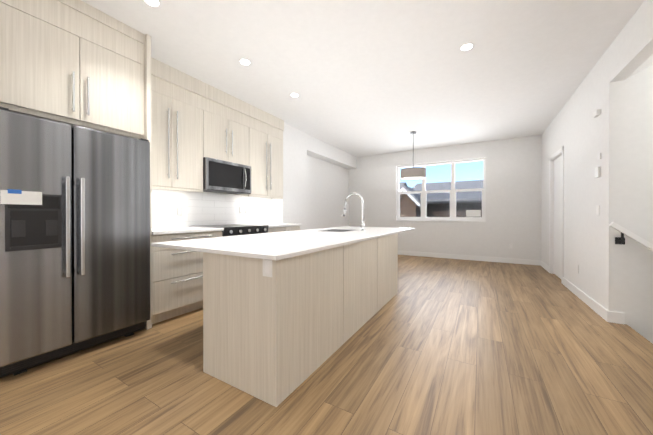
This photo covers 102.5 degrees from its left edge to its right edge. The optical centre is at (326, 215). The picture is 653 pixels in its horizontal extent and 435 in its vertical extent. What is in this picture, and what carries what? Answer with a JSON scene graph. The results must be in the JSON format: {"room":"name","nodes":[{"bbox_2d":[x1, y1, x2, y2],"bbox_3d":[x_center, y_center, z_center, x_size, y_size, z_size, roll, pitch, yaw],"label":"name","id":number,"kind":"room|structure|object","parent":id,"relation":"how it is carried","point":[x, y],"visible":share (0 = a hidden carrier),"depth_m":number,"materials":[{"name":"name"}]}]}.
{"room":"kitchen","nodes":[
{"label":"kitchen","id":0,"kind":"room"},
{"bbox_2d":[205,155,348,228],"bbox_3d":[-1.931,-0.262,3.630,0.140,2.920,10.450,0,0,30],"label":"wall","id":1,"kind":"structure","parent":0,"point":[327,188],"depth_m":6.77,"materials":[{"name":"white paint"}]},
{"bbox_2d":[0,0,147,139],"bbox_3d":[-2.257,-1.223,2.260,0.682,0.990,0.941,0,0,30],"label":"upper cabinet","id":2,"kind":"object","parent":1,"relation":"attached to","point":[80,63],"depth_m":2.06,"materials":[{"name":"beige laminate"}]},
{"bbox_2d":[148,52,207,191],"bbox_3d":[-1.931,-1.026,3.130,0.362,1.390,0.807,0,0,30],"label":"upper cabinet","id":3,"kind":"object","parent":1,"relation":"attached to","point":[177,100],"depth_m":3.09,"materials":[{"name":"beige laminate"}]},
{"bbox_2d":[152,189,270,227],"bbox_3d":[-1.669,-0.093,3.919,0.018,0.480,2.428,0,0,30],"label":"tile backsplash","id":4,"kind":"structure","parent":1,"relation":"attached to","point":[173,208],"depth_m":3.77,"materials":[{"name":"white tile"}]},
{"bbox_2d":[208,85,251,195],"bbox_3d":[-1.534,-1.028,3.818,0.350,1.390,0.780,0,0,30],"label":"upper cabinet","id":5,"kind":"object","parent":1,"relation":"attached to","point":[227,114],"depth_m":3.73,"materials":[{"name":"beige laminate"}]},
{"bbox_2d":[203,157,250,193],"bbox_3d":[-1.491,-0.544,3.794,0.430,0.427,0.774,0,0,30],"label":"microwave","id":6,"kind":"object","parent":5,"relation":"attached to","point":[222,176],"visible":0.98,"depth_m":3.64,"materials":[{"name":"grey metal"}]},
{"bbox_2d":[248,104,283,198],"bbox_3d":[-1.124,-1.030,4.504,0.362,1.390,0.820,0,0,30],"label":"upper cabinet","id":7,"kind":"object","parent":1,"relation":"attached to","point":[265,130],"depth_m":4.39,"materials":[{"name":"beige laminate"}]},
{"bbox_2d":[271,122,356,229],"bbox_3d":[-0.064,-0.332,6.372,0.300,2.800,3.430,0,0,30],"label":"wall","id":8,"kind":"structure","parent":0,"point":[290,207],"depth_m":5.23,"materials":[{"name":"white paint"}]},
{"bbox_2d":[0,255,652,434],"bbox_3d":[0.057,1.142,2.467,4.870,0.120,10.450,0,0,30],"label":"floor","id":9,"kind":"structure","parent":0,"point":[440,346],"depth_m":1.74,"materials":[{"name":"brown wood"}]},
{"bbox_2d":[0,107,149,377],"bbox_3d":[-2.167,0.193,2.214,0.828,1.780,0.913,0,0,30],"label":"fridge","id":10,"kind":"object","parent":9,"relation":"on","point":[74,238],"visible":1,"depth_m":1.94,"materials":[{"name":"grey metal"}]},
{"bbox_2d":[145,232,221,328],"bbox_3d":[-1.782,0.632,3.046,0.710,0.895,0.803,0,0,30],"label":"base cabinet","id":11,"kind":"object","parent":9,"relation":"on","point":[176,275],"depth_m":2.72,"materials":[{"name":"beige laminate"}]},
{"bbox_2d":[150,228,223,235],"bbox_3d":[-1.771,0.166,3.038,0.735,0.033,0.803,0,0,30],"label":"countertop","id":12,"kind":"structure","parent":11,"relation":"on","point":[155,231],"depth_m":2.83,"materials":[{"name":"white stone"}]},
{"bbox_2d":[189,224,268,236],"bbox_3d":[-1.343,0.610,3.711,0.775,0.935,0.776,0,0,30],"label":"range","id":13,"kind":"object","parent":9,"relation":"on","point":[234,229],"visible":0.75,"depth_m":3.50,"materials":[{"name":"grey metal"}]},
{"bbox_2d":[167,234,397,406],"bbox_3d":[-0.091,0.665,2.826,1.029,0.832,2.530,0,0,30],"label":"kitchen island","id":14,"kind":"object","parent":9,"relation":"on","point":[286,314],"depth_m":1.71,"materials":[{"name":"beige laminate"}]},
{"bbox_2d":[151,226,414,261],"bbox_3d":[0.043,0.232,3.337,1.342,0.030,3.558,0,0,30],"label":"island countertop","id":15,"kind":"structure","parent":14,"relation":"on","point":[286,244],"depth_m":2.25,"materials":[{"name":"white stone"}]},
{"bbox_2d":[342,192,364,230],"bbox_3d":[0.398,-0.059,3.794,0.351,0.548,0.111,0,0,30],"label":"faucet","id":16,"kind":"object","parent":15,"relation":"on","point":[363,220],"visible":1,"depth_m":3.71,"materials":[{"name":"silver metal"}]},
{"bbox_2d":[266,228,299,232],"bbox_3d":[-0.973,0.627,4.424,0.710,0.895,0.816,0,0,30],"label":"base cabinet","id":17,"kind":"object","parent":9,"relation":"on","point":[270,230],"depth_m":4.14,"materials":[{"name":"beige laminate"}]},
{"bbox_2d":[241,224,299,227],"bbox_3d":[-0.957,0.161,4.424,0.735,0.033,0.836,0,0,30],"label":"countertop","id":18,"kind":"structure","parent":17,"relation":"on","point":[270,225],"depth_m":4.28,"materials":[{"name":"white stone"}]},
{"bbox_2d":[625,324,652,345],"bbox_3d":[4.134,2.686,1.339,3.311,3.200,1.026,0,0,30],"label":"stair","id":19,"kind":"structure","parent":9,"relation":"attached to","point":[639,334],"depth_m":2.37,"materials":[{"name":"brown wood"}]},
{"bbox_2d":[81,0,644,156],"bbox_3d":[1.665,-1.775,1.512,8.600,0.120,10.450,0,0,30],"label":"ceiling","id":20,"kind":"structure","parent":0,"point":[361,78],"depth_m":2.85,"materials":[{"name":"white paint"}]},
{"bbox_2d":[143,0,160,6],"bbox_3d":[-1.395,-1.713,2.092,0.124,0.006,0.124,0,0,30],"label":"recessed light","id":21,"kind":"object","parent":20,"relation":"in","point":[154,3],"visible":1,"depth_m":2.11,"materials":[{"name":"white paint"}]},
{"bbox_2d":[239,58,250,64],"bbox_3d":[-0.909,-1.716,2.928,0.124,0.006,0.124,0,0,30],"label":"recessed light","id":22,"kind":"object","parent":20,"relation":"in","point":[243,61],"visible":1,"depth_m":2.92,"materials":[{"name":"white paint"}]},
{"bbox_2d":[290,93,298,96],"bbox_3d":[-0.455,-1.718,3.736,0.124,0.006,0.124,0,0,30],"label":"recessed light","id":23,"kind":"object","parent":20,"relation":"in","point":[294,94],"visible":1,"depth_m":3.72,"materials":[{"name":"white paint"}]},
{"bbox_2d":[401,131,425,179],"bbox_3d":[1.797,-1.249,5.433,0.504,0.960,0.504,0,0,30],"label":"pendant lamp","id":24,"kind":"object","parent":20,"relation":"hanging from","point":[416,173],"visible":1,"depth_m":5.27,"materials":[{"name":"grey metal"}]},
{"bbox_2d":[460,43,473,50],"bbox_3d":[1.427,-1.715,2.667,0.124,0.006,0.124,0,0,30],"label":"recessed light","id":25,"kind":"object","parent":20,"relation":"in","point":[466,46],"visible":1,"depth_m":2.65,"materials":[{"name":"white paint"}]},
{"bbox_2d":[349,135,541,259],"bbox_3d":[4.277,-0.270,5.904,8.540,2.920,0.160,0,0,30],"label":"wall","id":26,"kind":"structure","parent":0,"point":[513,187],"depth_m":6.21,"materials":[{"name":"white paint"}]},
{"bbox_2d":[396,158,485,221],"bbox_3d":[2.850,-0.609,6.720,2.106,1.518,0.147,0,0,30],"label":"window","id":27,"kind":"structure","parent":26,"relation":"in","point":[472,215],"depth_m":6.60,"materials":[{"name":"white paint"}]},
{"bbox_2d":[398,251,539,264],"bbox_3d":[2.637,1.012,6.771,4.560,0.110,0.014,0,0,30],"label":"baseboard","id":28,"kind":"structure","parent":26,"relation":"attached to","point":[438,255],"depth_m":6.25,"materials":[{"name":"white paint"}]},
{"bbox_2d":[541,46,624,312],"bbox_3d":[3.787,-0.324,4.113,0.110,2.800,3.424,0,0,30],"label":"wall","id":29,"kind":"structure","parent":0,"point":[584,138],"depth_m":3.06,"materials":[{"name":"white paint"}]},
{"bbox_2d":[540,260,548,271],"bbox_3d":[4.388,1.017,5.263,0.014,0.110,0.780,0,0,30],"label":"baseboard","id":30,"kind":"structure","parent":29,"relation":"attached to","point":[545,266],"depth_m":5.27,"materials":[{"name":"white paint"}]},
{"bbox_2d":[549,146,563,282],"bbox_3d":[4.001,-0.008,4.490,0.122,2.165,0.930,0,0,30],"label":"door frame","id":31,"kind":"structure","parent":29,"relation":"attached to","point":[557,154],"depth_m":4.83,"materials":[{"name":"white paint"}]},
{"bbox_2d":[553,155,561,278],"bbox_3d":[4.004,0.028,4.488,0.035,2.070,0.764,0,0,30],"label":"door","id":32,"kind":"structure","parent":29,"relation":"in","point":[557,213],"depth_m":4.58,"materials":[{"name":"white paint"}]},
{"bbox_2d":[562,277,610,321],"bbox_3d":[3.287,1.023,3.389,0.014,0.110,1.688,0,0,30],"label":"baseboard","id":33,"kind":"structure","parent":29,"relation":"attached to","point":[606,314],"depth_m":3.10,"materials":[{"name":"white paint"}]},
{"bbox_2d":[593,109,600,117],"bbox_3d":[2.989,-1.128,2.896,0.034,0.060,0.100,0,0,30],"label":"detector","id":34,"kind":"object","parent":29,"relation":"attached to","point":[597,113],"visible":1,"depth_m":2.87,"materials":[{"name":"white plastic"}]},
{"bbox_2d":[596,205,598,215],"bbox_3d":[3.012,-0.057,2.912,0.008,0.115,0.075,0,0,30],"label":"switch plate","id":35,"kind":"object","parent":29,"relation":"attached to","point":[597,210],"visible":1,"depth_m":2.90,"materials":[{"name":"white plastic"}]},
{"bbox_2d":[595,166,599,177],"bbox_3d":[2.995,-0.478,2.894,0.022,0.115,0.085,0,0,30],"label":"thermostat","id":36,"kind":"object","parent":29,"relation":"attached to","point":[597,172],"visible":1,"depth_m":2.87,"materials":[{"name":"white plastic"}]},
{"bbox_2d":[609,0,652,82],"bbox_3d":[2.945,-1.532,2.023,0.770,0.370,1.026,0,0,30],"label":"lintel","id":37,"kind":"object","parent":29,"relation":"attached to","point":[631,49],"visible":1,"depth_m":2.29,"materials":[{"name":"white paint"}]},
{"bbox_2d":[624,64,652,343],"bbox_3d":[4.565,1.284,1.740,3.640,6.000,0.110,0,0,30],"label":"wall","id":38,"kind":"structure","parent":0,"point":[638,268],"depth_m":2.54,"materials":[{"name":"white paint"}]},
{"bbox_2d":[609,222,652,250],"bbox_3d":[4.104,1.229,1.903,2.927,2.326,0.074,0,0,30],"label":"stair handrail","id":39,"kind":"object","parent":38,"relation":"attached to","point":[631,235],"visible":1,"depth_m":2.56,"materials":[{"name":"white paint"}]},
{"label":"outside","id":40,"kind":"structure","parent":0,"visible":0},
{"bbox_3d":[22.456,4.058,37.914,80.000,0.200,71.750,0,0,30],"label":"ground","id":41,"kind":"structure","parent":40,"visible":0},
{"bbox_2d":[399,185,427,216],"bbox_3d":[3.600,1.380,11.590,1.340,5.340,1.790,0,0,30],"label":"house","id":42,"kind":"structure","parent":41,"relation":"on","point":[403,189],"depth_m":10.90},
{"bbox_2d":[413,180,482,216],"bbox_3d":[10.662,0.991,14.173,11.100,6.100,9.220,0,0,30],"label":"house","id":43,"kind":"structure","parent":41,"relation":"on","point":[460,185],"depth_m":12.56,"materials":[{"name":"grey"}]}
]}

